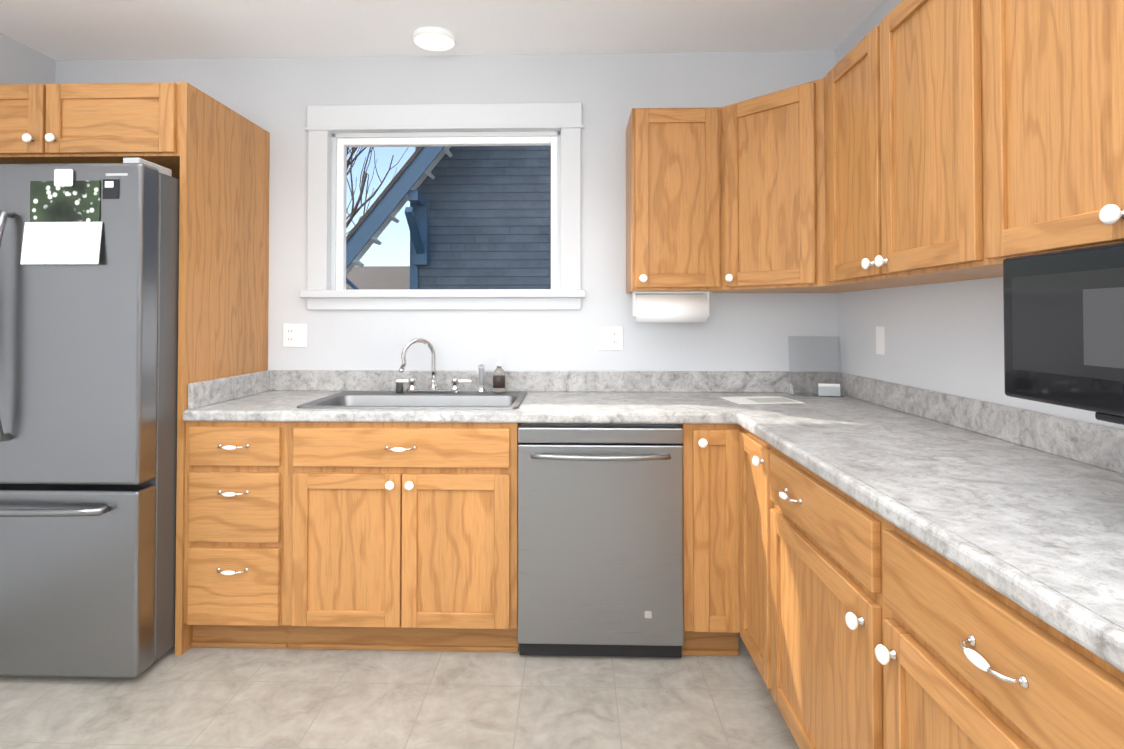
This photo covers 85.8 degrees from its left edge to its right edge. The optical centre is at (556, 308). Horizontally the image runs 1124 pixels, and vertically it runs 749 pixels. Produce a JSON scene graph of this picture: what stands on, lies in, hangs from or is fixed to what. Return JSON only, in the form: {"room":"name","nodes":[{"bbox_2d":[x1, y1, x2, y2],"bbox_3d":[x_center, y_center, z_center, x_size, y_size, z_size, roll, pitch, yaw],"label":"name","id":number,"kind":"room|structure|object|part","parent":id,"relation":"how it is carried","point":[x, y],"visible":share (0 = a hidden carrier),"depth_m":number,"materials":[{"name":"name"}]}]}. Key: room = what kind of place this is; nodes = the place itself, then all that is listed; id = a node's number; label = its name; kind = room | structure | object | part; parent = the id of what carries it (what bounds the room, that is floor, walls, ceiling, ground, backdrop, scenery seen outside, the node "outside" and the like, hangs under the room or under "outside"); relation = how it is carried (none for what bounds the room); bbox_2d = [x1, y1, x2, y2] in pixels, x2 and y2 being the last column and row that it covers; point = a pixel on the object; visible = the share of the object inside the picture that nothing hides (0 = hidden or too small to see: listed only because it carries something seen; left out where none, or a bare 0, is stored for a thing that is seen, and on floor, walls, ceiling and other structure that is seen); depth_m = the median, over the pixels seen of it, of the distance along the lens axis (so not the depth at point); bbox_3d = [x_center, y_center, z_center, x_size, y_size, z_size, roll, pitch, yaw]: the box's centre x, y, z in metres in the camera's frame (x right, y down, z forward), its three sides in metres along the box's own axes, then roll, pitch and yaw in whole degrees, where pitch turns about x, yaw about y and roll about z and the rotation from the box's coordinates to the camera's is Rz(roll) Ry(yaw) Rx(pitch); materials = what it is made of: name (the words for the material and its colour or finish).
{"room":"kitchen","nodes":[
{"label":"kitchen","id":0,"kind":"room"},
{"bbox_2d":[0,33,55,83],"bbox_3d":[-2.586,0.004,0.309,0.120,2.520,5.265,0,-1,2],"label":"wall","id":1,"kind":"structure","parent":0,"point":[20,63],"depth_m":2.78,"materials":[{"name":"paint"}]},
{"bbox_2d":[0,633,798,748],"bbox_3d":[-0.642,1.313,0.291,4.005,0.100,5.385,0,-1,2],"label":"floor","id":2,"kind":"structure","parent":0,"point":[225,698],"depth_m":1.98,"materials":[{"name":"tile"}]},
{"bbox_2d":[0,158,179,677],"bbox_3d":[-1.933,0.388,2.448,1.020,1.822,0.859,0,-1,2],"label":"refrigerator","id":3,"kind":"object","parent":2,"relation":"on","point":[89,274],"visible":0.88,"depth_m":2.09,"materials":[{"name":"grey metal"}]},
{"bbox_2d":[0,82,269,654],"bbox_3d":[-1.925,0.223,2.579,1.064,2.155,0.678,0,-1,2],"label":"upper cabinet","id":4,"kind":"object","parent":2,"relation":"on","point":[212,154],"visible":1,"depth_m":2.34,"materials":[{"name":"brown wood"}]},
{"bbox_2d":[184,421,287,648],"bbox_3d":[-1.207,0.864,2.551,0.372,0.872,0.668,0,-1,2],"label":"drawers","id":5,"kind":"object","parent":2,"relation":"on","point":[233,535],"visible":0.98,"depth_m":2.26,"materials":[{"name":"brown wood"}]},
{"bbox_2d":[282,422,520,651],"bbox_3d":[-0.579,0.864,2.533,0.883,0.872,0.668,0,-1,2],"label":"base cabinet","id":6,"kind":"object","parent":2,"relation":"on","point":[399,536],"visible":0.96,"depth_m":2.24,"materials":[{"name":"brown wood"}]},
{"bbox_2d":[183,370,886,423],"bbox_3d":[-0.044,0.358,2.541,2.695,0.139,0.640,0,-1,2],"label":"countertop","id":7,"kind":"structure","parent":6,"relation":"on","point":[633,397],"depth_m":2.64,"materials":[{"name":"stone"}]},
{"bbox_2d":[297,382,526,408],"bbox_3d":[-0.569,0.450,2.558,0.860,0.252,0.510,0,-1,2],"label":"sink","id":8,"kind":"object","parent":7,"relation":"in","point":[406,400],"depth_m":2.69,"materials":[{"name":"silver metal"}]},
{"bbox_3d":[-0.718,0.354,2.772,0.034,0.053,0.033,0,-1,2],"label":"air gap cap","id":9,"kind":"part","parent":8,"relation":"part of","materials":[{"name":"silver metal"}]},
{"bbox_2d":[477,364,485,392],"bbox_3d":[-0.341,0.317,2.754,0.044,0.126,0.050,0,-1,2],"label":"sprayer","id":10,"kind":"object","parent":8,"relation":"on","point":[481,387],"visible":1,"depth_m":2.75,"materials":[{"name":"silver metal"}]},
{"bbox_2d":[493,356,504,392],"bbox_3d":[-0.261,0.298,2.765,0.057,0.164,0.056,0,-1,2],"label":"soap bottle","id":11,"kind":"object","parent":8,"relation":"on","point":[499,379],"visible":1,"depth_m":2.74,"materials":[{"name":"clear plastic"}]},
{"bbox_2d":[396,338,471,392],"bbox_3d":[-0.560,0.256,2.717,0.350,0.247,0.134,0,-1,2],"label":"faucet","id":12,"kind":"object","parent":7,"relation":"on","point":[433,388],"visible":1,"depth_m":2.74,"materials":[{"name":"silver metal"}]},
{"bbox_2d":[720,396,803,403],"bbox_3d":[0.861,0.385,2.551,0.280,0.002,0.216,0,-1,-6],"label":"paper sheet","id":13,"kind":"object","parent":7,"relation":"on","point":[761,400],"visible":1,"depth_m":2.53,"materials":[{"name":"white paper"}]},
{"bbox_2d":[788,336,843,396],"bbox_3d":[1.161,0.257,2.709,0.220,0.263,0.090,0,-1,14],"label":"acrylic sign holder","id":14,"kind":"object","parent":7,"relation":"on","point":[829,390],"visible":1,"depth_m":2.70,"materials":[{"name":"clear plastic"}]},
{"bbox_2d":[518,423,683,657],"bbox_3d":[0.169,0.859,2.478,0.606,0.856,0.650,0,-1,2],"label":"dishwasher","id":15,"kind":"object","parent":2,"relation":"on","point":[600,542],"visible":0.98,"depth_m":2.21,"materials":[{"name":"grey metal"}]},
{"bbox_2d":[679,424,740,655],"bbox_3d":[0.583,0.864,2.501,0.212,0.872,0.664,0,-1,2],"label":"base cabinet","id":16,"kind":"object","parent":2,"relation":"on","point":[711,496],"visible":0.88,"depth_m":2.21,"materials":[{"name":"brown wood"}]},
{"bbox_2d":[739,427,774,692],"bbox_3d":[0.956,0.856,2.027,0.664,0.872,0.364,0,-1,2],"label":"base cabinet","id":17,"kind":"object","parent":2,"relation":"on","point":[757,504],"visible":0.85,"depth_m":2.01,"materials":[{"name":"brown wood"}]},
{"bbox_2d":[770,449,865,748],"bbox_3d":[0.957,0.847,1.510,0.632,0.872,0.668,0,-1,2],"label":"base cabinet","id":18,"kind":"object","parent":2,"relation":"on","point":[818,531],"depth_m":1.50,"materials":[{"name":"brown wood"}]},
{"bbox_2d":[727,382,1123,672],"bbox_3d":[0.942,0.338,1.349,0.655,0.139,1.680,0,-1,2],"label":"countertop","id":19,"kind":"structure","parent":18,"relation":"on","point":[1021,508],"depth_m":1.30,"materials":[{"name":"stone"}]},
{"bbox_2d":[866,507,1123,748],"bbox_3d":[0.937,0.836,0.842,0.632,0.872,0.668,0,-1,2],"label":"base cabinet","id":20,"kind":"object","parent":2,"relation":"on","point":[885,634],"depth_m":0.93,"materials":[{"name":"brown wood"}]},
{"bbox_2d":[0,0,883,60],"bbox_3d":[-0.642,-1.306,0.334,4.005,0.100,5.385,0,-1,2],"label":"ceiling","id":21,"kind":"structure","parent":0,"point":[59,30],"depth_m":2.61,"materials":[{"name":"white paint"}]},
{"bbox_2d":[413,26,455,50],"bbox_3d":[-0.544,-1.201,2.698,0.188,0.030,0.188,0,-1,2],"label":"recessed light","id":22,"kind":"object","parent":21,"relation":"in","point":[433,38],"visible":1,"depth_m":2.66,"materials":[{"name":"white plastic"}]},
{"bbox_2d":[55,51,837,430],"bbox_3d":[-0.566,0.047,2.943,4.005,2.520,0.120,0,-1,2],"label":"wall","id":23,"kind":"structure","parent":0,"point":[735,331],"depth_m":2.88,"materials":[{"name":"paint"}]},
{"bbox_2d":[283,323,306,346],"bbox_3d":[-1.252,0.128,2.895,0.116,0.114,0.010,0,-1,2],"label":"outlet","id":24,"kind":"object","parent":23,"relation":"attached to","point":[294,334],"visible":1,"depth_m":2.90,"materials":[{"name":"white plastic"}]},
{"bbox_2d":[299,103,585,309],"bbox_3d":[-0.536,-0.483,2.926,1.353,0.979,0.170,0,-1,2],"label":"window","id":25,"kind":"structure","parent":23,"relation":"in","point":[334,132],"depth_m":2.88,"materials":[{"name":"white paint"}]},
{"bbox_3d":[-0.534,-0.443,2.967,1.027,0.730,0.004,0,-1,2],"label":"window glass pane","id":26,"kind":"part","parent":25,"relation":"part of","materials":[{"name":"clear glass"}]},
{"bbox_2d":[598,326,622,349],"bbox_3d":[0.256,0.140,2.851,0.116,0.114,0.010,0,-1,2],"label":"outlet","id":27,"kind":"object","parent":23,"relation":"attached to","point":[610,337],"visible":1,"depth_m":2.85,"materials":[{"name":"white plastic"}]},
{"bbox_2d":[626,107,721,292],"bbox_3d":[0.511,-0.462,2.679,0.374,0.772,0.358,0,-1,2],"label":"upper cabinet","id":28,"kind":"object","parent":23,"relation":"attached to","point":[673,199],"visible":1,"depth_m":2.54,"materials":[{"name":"brown wood"}]},
{"bbox_2d":[632,291,709,321],"bbox_3d":[0.504,-0.006,2.678,0.330,0.136,0.124,0,-1,2],"label":"paper towel holder","id":29,"kind":"object","parent":28,"relation":"attached to","point":[672,306],"visible":1,"depth_m":2.63,"materials":[{"name":"white paper"}]},
{"bbox_2d":[710,78,902,292],"bbox_3d":[0.998,-0.464,2.539,0.610,0.772,0.610,0,-1,2],"label":"upper cabinet","id":30,"kind":"object","parent":23,"relation":"attached to","point":[773,192],"visible":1,"depth_m":2.37,"materials":[{"name":"brown wood"}]},
{"bbox_2d":[835,0,1123,428],"bbox_3d":[1.298,0.002,0.196,0.120,2.520,5.265,0,-1,2],"label":"wall","id":31,"kind":"structure","parent":0,"point":[946,337],"depth_m":2.08,"materials":[{"name":"paint"}]},
{"bbox_2d":[876,326,884,354],"bbox_3d":[1.320,0.130,2.432,0.038,0.117,0.070,0,-1,2],"label":"light switch","id":32,"kind":"object","parent":31,"relation":"attached to","point":[880,340],"depth_m":2.43,"materials":[{"name":"white plastic"}]},
{"bbox_2d":[824,0,1002,285],"bbox_3d":[1.103,-0.476,1.793,0.354,0.772,0.874,0,-1,2],"label":"upper cabinet","id":33,"kind":"object","parent":31,"relation":"attached to","point":[904,142],"visible":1,"depth_m":1.66,"materials":[{"name":"brown wood"}]},
{"bbox_2d":[983,0,1123,264],"bbox_3d":[1.079,-0.490,0.955,0.354,0.772,0.800,0,-1,2],"label":"upper cabinet","id":34,"kind":"object","parent":31,"relation":"attached to","point":[1053,76],"visible":0.98,"depth_m":1.16,"materials":[{"name":"brown wood"}]},
{"bbox_2d":[1003,242,1123,424],"bbox_3d":[1.054,0.037,0.870,0.397,0.280,0.600,0,-1,2],"label":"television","id":35,"kind":"object","parent":34,"relation":"attached to","point":[1063,327],"visible":1,"depth_m":1.02,"materials":[{"name":"black plastic"}]},
{"label":"outside","id":36,"kind":"structure","parent":0,"visible":0},
{"bbox_2d":[346,147,407,233],"bbox_3d":[-4.149,-1.592,12.140,2.614,12.127,2.580,0,-1,2],"label":"tree","id":37,"kind":"object","parent":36,"point":[354,211],"depth_m":12.11,"materials":[{"name":"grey plant"}]},
{"bbox_2d":[346,266,409,289],"bbox_3d":[-5.207,1.598,17.828,7.300,5.903,6.456,0,-1,2],"label":"house","id":38,"kind":"structure","parent":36,"point":[381,277],"depth_m":18.27,"materials":[{"name":"grey"}]},
{"bbox_2d":[346,145,550,289],"bbox_3d":[1.713,-2.600,8.684,10.931,14.000,1.068,0,-1,2],"label":"neighbouring house","id":39,"kind":"structure","parent":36,"point":[524,251],"depth_m":8.97,"materials":[{"name":"blue wood"}]}
]}

